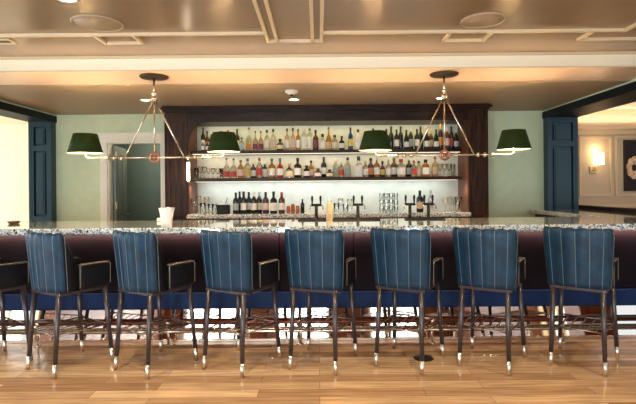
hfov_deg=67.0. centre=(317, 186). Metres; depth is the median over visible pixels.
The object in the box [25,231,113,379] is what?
bar stool
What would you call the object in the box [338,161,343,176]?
bottle
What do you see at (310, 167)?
bottle
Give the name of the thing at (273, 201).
bottle
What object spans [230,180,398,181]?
light
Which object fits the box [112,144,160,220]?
wall
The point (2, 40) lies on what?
ceiling vent
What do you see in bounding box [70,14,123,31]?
ceiling speaker
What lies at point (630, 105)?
ceiling
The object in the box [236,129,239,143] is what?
bottle
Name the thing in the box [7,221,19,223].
serving dish
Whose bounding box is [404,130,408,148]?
bottle
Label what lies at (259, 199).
bottle
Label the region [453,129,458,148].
bottle
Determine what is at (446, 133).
bottle
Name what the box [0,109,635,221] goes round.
wall
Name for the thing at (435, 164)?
bottle
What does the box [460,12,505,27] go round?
ceiling speaker
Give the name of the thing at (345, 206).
drinking glass
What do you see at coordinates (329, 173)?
bottle
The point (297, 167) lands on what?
bottle
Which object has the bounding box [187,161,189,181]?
lamp
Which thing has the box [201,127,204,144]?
bottle
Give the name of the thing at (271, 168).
bottle
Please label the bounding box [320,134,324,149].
bottle
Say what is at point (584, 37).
trim
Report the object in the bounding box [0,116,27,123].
ceiling
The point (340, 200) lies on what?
drinking glass
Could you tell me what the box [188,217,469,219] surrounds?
base cabinet
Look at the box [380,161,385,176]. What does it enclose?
bottle
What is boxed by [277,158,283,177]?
bottle
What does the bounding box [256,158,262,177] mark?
bottle
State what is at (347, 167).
bottle
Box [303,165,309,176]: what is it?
bottle
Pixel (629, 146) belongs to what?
framed picture
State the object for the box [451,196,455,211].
drinking glass
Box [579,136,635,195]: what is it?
trim
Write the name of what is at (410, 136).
bottle
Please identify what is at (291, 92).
smoke detector
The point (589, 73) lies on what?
ceiling beam
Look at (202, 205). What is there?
drinking glass
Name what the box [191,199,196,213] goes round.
drinking glass
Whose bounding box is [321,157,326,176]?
bottle
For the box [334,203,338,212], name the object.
drinking glass
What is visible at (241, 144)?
bottle
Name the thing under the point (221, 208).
caddy
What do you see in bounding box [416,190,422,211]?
bottle
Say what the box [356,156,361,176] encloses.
bottle
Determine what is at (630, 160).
flower
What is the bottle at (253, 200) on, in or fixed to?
on the countertop at (435, 213)
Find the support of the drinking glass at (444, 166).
on the bar
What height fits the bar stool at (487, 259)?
1.094 m
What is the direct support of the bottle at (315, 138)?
on the bar
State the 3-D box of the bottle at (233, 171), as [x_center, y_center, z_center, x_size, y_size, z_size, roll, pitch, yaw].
[-1.173,-0.261,6.680,0.094,0.273,0.094,-1,0,0]
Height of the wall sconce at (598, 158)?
0.350 m
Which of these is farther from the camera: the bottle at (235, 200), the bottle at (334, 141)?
the bottle at (334, 141)
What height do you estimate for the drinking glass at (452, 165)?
0.168 m
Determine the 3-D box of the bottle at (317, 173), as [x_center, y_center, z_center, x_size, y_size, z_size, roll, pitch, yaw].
[0.001,-0.196,6.680,0.103,0.124,0.104,-1,0,0]
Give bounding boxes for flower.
[626,156,635,178]
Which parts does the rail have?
post, post, post, copper rail, brass rail, post, post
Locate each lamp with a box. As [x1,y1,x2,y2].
[67,73,240,162]
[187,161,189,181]
[359,70,531,160]
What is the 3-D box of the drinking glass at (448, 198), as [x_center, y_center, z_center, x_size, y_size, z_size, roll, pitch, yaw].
[1.815,0.235,6.620,0.079,0.196,0.078,-1,0,0]
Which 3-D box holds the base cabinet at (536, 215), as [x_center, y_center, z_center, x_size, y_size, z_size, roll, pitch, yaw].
[3.468,0.883,6.045,0.680,1.013,1.710,-1,0,0]
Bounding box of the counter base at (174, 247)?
[0,230,635,342]
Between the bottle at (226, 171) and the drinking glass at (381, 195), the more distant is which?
the bottle at (226, 171)
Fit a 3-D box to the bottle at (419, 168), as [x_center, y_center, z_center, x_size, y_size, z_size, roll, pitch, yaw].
[1.426,-0.258,6.800,0.086,0.222,0.086,-1,0,0]
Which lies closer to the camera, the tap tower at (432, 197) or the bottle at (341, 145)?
the tap tower at (432, 197)
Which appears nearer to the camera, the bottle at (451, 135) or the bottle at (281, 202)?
the bottle at (281, 202)
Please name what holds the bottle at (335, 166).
on the bar
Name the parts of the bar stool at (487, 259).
leg, leg, backrest, seat frame, leg, leg, armrest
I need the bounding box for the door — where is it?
[113,146,129,220]
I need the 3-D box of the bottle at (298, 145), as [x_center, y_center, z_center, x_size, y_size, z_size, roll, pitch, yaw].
[-0.277,-0.659,6.680,0.066,0.297,0.066,-1,0,0]
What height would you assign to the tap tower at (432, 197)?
0.255 m
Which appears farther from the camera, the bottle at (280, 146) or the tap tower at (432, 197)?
the bottle at (280, 146)
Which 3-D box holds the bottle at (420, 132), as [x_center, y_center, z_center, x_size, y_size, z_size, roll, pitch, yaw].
[1.454,-0.692,6.800,0.070,0.331,0.070,-1,0,0]
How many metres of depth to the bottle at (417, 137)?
6.65 m
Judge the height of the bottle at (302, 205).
0.189 m
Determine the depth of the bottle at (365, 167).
6.65 m
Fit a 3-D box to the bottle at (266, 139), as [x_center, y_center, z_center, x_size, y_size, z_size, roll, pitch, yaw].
[-0.711,-0.650,6.680,0.074,0.286,0.075,-1,0,0]
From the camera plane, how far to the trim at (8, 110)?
6.43 m
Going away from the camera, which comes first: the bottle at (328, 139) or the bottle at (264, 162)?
the bottle at (328, 139)
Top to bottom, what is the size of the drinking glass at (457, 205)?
0.141 m
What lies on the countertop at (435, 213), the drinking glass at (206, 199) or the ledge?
the drinking glass at (206, 199)
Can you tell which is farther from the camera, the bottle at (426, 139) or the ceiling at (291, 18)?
the bottle at (426, 139)
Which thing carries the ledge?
on the floor
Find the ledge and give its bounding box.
[579,205,635,212]
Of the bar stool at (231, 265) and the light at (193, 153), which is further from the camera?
the light at (193, 153)
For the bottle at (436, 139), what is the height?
0.273 m
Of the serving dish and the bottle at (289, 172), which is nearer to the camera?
the serving dish
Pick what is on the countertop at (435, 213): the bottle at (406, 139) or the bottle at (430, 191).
the bottle at (430, 191)
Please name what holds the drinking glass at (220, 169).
on the bar
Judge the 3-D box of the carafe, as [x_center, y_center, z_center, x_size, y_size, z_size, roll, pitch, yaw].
[0.124,0.238,5.090,0.076,0.210,0.076,-1,0,0]
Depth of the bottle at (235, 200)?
6.47 m
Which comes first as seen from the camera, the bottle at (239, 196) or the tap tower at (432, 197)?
the tap tower at (432, 197)
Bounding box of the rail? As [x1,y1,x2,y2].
[0,317,635,347]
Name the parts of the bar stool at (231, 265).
leg, backrest, leg, seat frame, leg, armrest, leg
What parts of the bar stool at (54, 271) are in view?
leg, backrest, leg, seat frame, armrest, leg, armrest, leg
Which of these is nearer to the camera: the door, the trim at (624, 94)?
the trim at (624, 94)
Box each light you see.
[58,0,78,2]
[192,152,443,154]
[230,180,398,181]
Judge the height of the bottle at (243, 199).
0.298 m
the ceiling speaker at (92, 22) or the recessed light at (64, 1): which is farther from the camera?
the ceiling speaker at (92, 22)
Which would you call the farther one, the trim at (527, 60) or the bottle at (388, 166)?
the bottle at (388, 166)
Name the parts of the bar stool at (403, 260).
leg, leg, backrest, seat frame, leg, armrest, leg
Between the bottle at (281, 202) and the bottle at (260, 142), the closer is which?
the bottle at (281, 202)
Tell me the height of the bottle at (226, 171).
0.281 m
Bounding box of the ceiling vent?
[0,38,17,43]
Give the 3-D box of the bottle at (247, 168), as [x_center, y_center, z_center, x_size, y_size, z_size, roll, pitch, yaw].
[-0.980,-0.262,6.680,0.090,0.271,0.091,-1,0,0]
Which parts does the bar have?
panel, crown, panel, panel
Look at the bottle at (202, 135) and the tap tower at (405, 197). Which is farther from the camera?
the bottle at (202, 135)
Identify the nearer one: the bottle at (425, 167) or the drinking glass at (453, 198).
the drinking glass at (453, 198)
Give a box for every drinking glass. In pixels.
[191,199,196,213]
[194,168,198,177]
[196,196,200,213]
[200,203,205,213]
[202,167,206,177]
[204,197,209,212]
[208,203,212,213]
[213,204,216,213]
[219,168,223,177]
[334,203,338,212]
[338,198,342,211]
[343,204,347,212]
[347,199,351,211]
[379,193,383,199]
[442,164,446,175]
[443,199,447,211]
[447,197,451,210]
[451,164,454,175]
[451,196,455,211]
[455,201,459,210]
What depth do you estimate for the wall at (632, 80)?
5.76 m
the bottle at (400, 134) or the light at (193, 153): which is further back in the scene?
the bottle at (400, 134)
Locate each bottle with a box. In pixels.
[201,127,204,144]
[201,141,204,150]
[205,131,208,145]
[223,158,229,177]
[230,158,236,177]
[233,192,238,213]
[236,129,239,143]
[238,160,243,177]
[238,191,240,212]
[239,137,243,149]
[241,191,246,213]
[244,158,250,177]
[246,127,251,149]
[247,192,250,212]
[251,162,255,177]
[251,192,256,213]
[253,131,257,149]
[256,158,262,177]
[257,192,261,212]
[258,131,263,149]
[262,192,268,212]
[263,161,267,177]
[264,130,269,149]
[268,158,274,177]
[270,191,276,212]
[271,129,275,149]
[276,139,283,149]
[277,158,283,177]
[278,192,284,212]
[285,128,289,149]
[285,163,292,177]
[291,128,294,149]
[294,158,301,176]
[296,129,300,149]
[300,199,304,212]
[302,128,306,149]
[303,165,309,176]
[307,128,311,149]
[308,160,313,176]
[313,130,318,149]
[314,168,321,176]
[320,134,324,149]
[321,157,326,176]
[326,127,331,149]
[326,169,332,176]
[332,135,337,149]
[333,158,338,176]
[338,136,344,149]
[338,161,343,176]
[344,157,350,176]
[348,127,352,148]
[355,129,360,148]
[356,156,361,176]
[363,160,367,176]
[368,158,373,176]
[374,157,379,176]
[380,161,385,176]
[386,159,390,176]
[389,126,393,148]
[391,157,396,176]
[394,129,398,148]
[397,159,405,176]
[398,126,402,148]
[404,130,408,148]
[406,158,411,175]
[408,127,412,148]
[411,160,416,175]
[414,129,419,148]
[416,161,421,175]
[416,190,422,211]
[419,126,422,148]
[422,159,429,175]
[424,128,428,148]
[428,190,432,210]
[429,130,432,148]
[432,156,437,175]
[433,129,438,148]
[438,124,442,148]
[445,127,448,148]
[449,126,453,148]
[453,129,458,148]
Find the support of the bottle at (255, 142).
on the bar
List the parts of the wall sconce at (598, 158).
lamp shade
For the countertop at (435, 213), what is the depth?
6.33 m
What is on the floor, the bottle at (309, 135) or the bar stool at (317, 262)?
the bar stool at (317, 262)
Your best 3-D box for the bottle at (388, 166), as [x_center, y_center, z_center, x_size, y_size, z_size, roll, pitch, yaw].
[0.981,-0.263,6.680,0.078,0.240,0.079,-1,0,0]
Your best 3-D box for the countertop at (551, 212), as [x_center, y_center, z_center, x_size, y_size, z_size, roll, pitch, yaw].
[3.448,0.345,6.052,0.790,0.060,1.756,-1,0,0]
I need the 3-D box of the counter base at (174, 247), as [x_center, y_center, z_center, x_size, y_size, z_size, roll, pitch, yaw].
[-0.012,0.914,4.740,7.640,1.013,0.619,-1,0,0]
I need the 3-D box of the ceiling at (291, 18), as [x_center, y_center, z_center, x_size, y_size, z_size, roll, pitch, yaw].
[-0.219,-1.298,0.625,7.935,0.100,7.850,-1,0,0]
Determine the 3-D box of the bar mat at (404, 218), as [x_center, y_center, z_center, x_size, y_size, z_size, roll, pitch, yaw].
[1.102,0.328,4.952,0.406,0.013,0.105,-1,0,0]
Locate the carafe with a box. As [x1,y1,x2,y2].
[326,200,332,219]
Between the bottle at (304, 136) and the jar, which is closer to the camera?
the jar
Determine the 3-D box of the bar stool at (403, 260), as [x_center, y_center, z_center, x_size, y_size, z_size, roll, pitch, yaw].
[0.726,0.868,3.888,0.493,1.094,0.537,-1,0,30]
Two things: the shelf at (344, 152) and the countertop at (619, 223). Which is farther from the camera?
the shelf at (344, 152)
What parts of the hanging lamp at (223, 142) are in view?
lamp shade, rod, rod, rod, lamp arm, lamp shade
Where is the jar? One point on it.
(292, 205)
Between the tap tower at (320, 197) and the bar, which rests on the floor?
the bar
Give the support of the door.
in the wall at (516, 181)
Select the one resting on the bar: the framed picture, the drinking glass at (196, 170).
the drinking glass at (196, 170)
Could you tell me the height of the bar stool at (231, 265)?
1.094 m
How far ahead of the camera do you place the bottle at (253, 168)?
6.76 m
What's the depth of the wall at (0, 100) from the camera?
6.41 m
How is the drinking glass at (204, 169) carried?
on the bar
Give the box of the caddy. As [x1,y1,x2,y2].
[217,199,229,213]
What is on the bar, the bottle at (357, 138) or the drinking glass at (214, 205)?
the bottle at (357, 138)
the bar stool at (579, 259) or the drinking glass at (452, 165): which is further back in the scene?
the drinking glass at (452, 165)
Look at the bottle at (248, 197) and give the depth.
6.58 m
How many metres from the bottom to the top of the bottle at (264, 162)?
0.241 m
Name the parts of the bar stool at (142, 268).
leg, backrest, leg, seat frame, leg, armrest, leg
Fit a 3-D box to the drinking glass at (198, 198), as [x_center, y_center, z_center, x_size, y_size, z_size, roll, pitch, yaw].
[-1.647,0.244,6.620,0.079,0.240,0.078,-1,0,0]
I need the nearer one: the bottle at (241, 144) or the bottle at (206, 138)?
the bottle at (241, 144)
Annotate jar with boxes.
[291,204,294,212]
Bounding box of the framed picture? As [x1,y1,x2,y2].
[623,140,635,190]
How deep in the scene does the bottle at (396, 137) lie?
6.65 m
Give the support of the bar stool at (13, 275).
on the floor
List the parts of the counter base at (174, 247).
velvet panel, kick plate, rail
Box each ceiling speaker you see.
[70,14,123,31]
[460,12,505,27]
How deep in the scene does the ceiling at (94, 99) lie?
5.71 m
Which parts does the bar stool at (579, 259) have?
leg, leg, backrest, seat frame, leg, leg, armrest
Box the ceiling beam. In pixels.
[0,67,635,84]
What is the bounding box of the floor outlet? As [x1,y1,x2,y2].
[413,354,433,361]
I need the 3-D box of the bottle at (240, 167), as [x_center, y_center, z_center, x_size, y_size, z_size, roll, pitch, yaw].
[-1.076,-0.251,6.680,0.084,0.251,0.085,-1,0,0]
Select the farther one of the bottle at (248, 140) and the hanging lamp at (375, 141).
the bottle at (248, 140)
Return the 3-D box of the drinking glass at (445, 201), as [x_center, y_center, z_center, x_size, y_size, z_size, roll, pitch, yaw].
[1.719,0.248,6.470,0.078,0.173,0.076,-1,0,0]
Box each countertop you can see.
[0,216,635,235]
[187,210,470,218]
[530,209,635,216]
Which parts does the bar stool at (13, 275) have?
leg, seat frame, armrest, leg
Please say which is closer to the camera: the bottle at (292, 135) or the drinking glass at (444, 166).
the bottle at (292, 135)
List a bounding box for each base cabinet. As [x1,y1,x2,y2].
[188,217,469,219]
[535,214,556,216]
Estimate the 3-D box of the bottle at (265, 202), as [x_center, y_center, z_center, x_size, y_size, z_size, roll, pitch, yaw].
[-0.708,0.211,6.500,0.087,0.288,0.088,-1,0,0]
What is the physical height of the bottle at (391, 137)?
0.335 m
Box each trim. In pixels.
[0,0,635,42]
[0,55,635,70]
[0,101,56,122]
[0,217,28,220]
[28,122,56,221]
[94,32,635,44]
[98,132,164,220]
[542,81,635,118]
[543,117,578,208]
[578,125,635,207]
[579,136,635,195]
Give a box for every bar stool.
[0,258,32,360]
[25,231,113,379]
[112,230,197,379]
[200,229,281,377]
[284,229,357,375]
[370,228,444,375]
[452,227,526,375]
[543,226,619,376]
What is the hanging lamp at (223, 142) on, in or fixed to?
hanging from the ceiling beam
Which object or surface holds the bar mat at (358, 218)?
on the countertop at (619, 223)
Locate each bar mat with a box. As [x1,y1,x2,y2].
[298,219,325,220]
[332,218,379,220]
[404,218,445,219]
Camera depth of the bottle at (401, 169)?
6.63 m
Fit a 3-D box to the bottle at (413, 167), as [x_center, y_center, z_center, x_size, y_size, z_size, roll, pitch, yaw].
[1.334,-0.258,6.680,0.078,0.223,0.079,-1,0,0]
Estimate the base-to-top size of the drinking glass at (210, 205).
0.140 m
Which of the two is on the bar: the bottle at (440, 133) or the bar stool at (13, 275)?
the bottle at (440, 133)
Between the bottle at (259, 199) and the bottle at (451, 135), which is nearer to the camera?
the bottle at (259, 199)
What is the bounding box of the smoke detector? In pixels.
[285,89,297,95]
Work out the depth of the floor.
3.63 m
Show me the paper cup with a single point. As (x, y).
(166, 214)
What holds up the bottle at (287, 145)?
on the bar
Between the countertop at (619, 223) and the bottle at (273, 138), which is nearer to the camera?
the countertop at (619, 223)
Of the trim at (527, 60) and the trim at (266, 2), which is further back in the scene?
the trim at (527, 60)
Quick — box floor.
[0,338,635,403]
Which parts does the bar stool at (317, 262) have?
leg, leg, backrest, seat frame, leg, armrest, leg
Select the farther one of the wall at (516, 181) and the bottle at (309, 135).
the wall at (516, 181)
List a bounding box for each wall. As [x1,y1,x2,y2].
[0,100,55,115]
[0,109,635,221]
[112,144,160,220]
[543,78,635,111]
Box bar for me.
[160,104,492,219]
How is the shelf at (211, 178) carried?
attached to the bar
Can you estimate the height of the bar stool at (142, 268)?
1.094 m
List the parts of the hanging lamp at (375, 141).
lamp shade, rod, rod, rod, lamp shade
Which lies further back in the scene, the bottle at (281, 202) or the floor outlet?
the bottle at (281, 202)
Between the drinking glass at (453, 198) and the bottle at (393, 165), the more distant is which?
the bottle at (393, 165)
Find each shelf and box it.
[191,148,461,155]
[191,176,461,181]
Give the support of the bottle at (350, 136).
on the bar
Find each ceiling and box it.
[0,0,635,56]
[0,80,630,114]
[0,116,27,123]
[610,102,635,108]
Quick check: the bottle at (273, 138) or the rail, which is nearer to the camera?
the rail
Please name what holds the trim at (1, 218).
attached to the wall at (516, 181)
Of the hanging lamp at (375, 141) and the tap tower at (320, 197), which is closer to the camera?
the hanging lamp at (375, 141)
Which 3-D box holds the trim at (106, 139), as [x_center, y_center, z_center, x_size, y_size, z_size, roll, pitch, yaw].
[-2.714,0.321,7.135,1.019,2.245,0.170,-1,0,0]
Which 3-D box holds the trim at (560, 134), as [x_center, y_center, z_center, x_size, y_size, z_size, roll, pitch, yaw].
[3.552,0.189,7.022,0.440,2.400,0.155,-1,0,0]
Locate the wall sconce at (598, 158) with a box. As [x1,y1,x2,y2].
[589,152,603,172]
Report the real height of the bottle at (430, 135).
0.280 m
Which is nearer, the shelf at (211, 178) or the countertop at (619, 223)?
the countertop at (619, 223)
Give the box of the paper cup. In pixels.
[158,207,174,226]
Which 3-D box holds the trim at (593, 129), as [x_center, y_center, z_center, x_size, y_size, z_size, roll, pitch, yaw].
[5.937,-0.352,8.210,4.320,1.400,0.180,-1,0,0]
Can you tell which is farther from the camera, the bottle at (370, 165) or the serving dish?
the bottle at (370, 165)
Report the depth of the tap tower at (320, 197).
5.04 m
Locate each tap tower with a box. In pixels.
[309,195,323,218]
[351,195,365,218]
[404,195,417,217]
[422,195,436,217]
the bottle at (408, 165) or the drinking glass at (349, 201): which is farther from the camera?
the bottle at (408, 165)
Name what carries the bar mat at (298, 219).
on the countertop at (619, 223)
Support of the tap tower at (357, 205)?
on the countertop at (619, 223)
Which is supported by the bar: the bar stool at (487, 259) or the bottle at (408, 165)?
the bottle at (408, 165)
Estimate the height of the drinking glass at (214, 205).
0.129 m

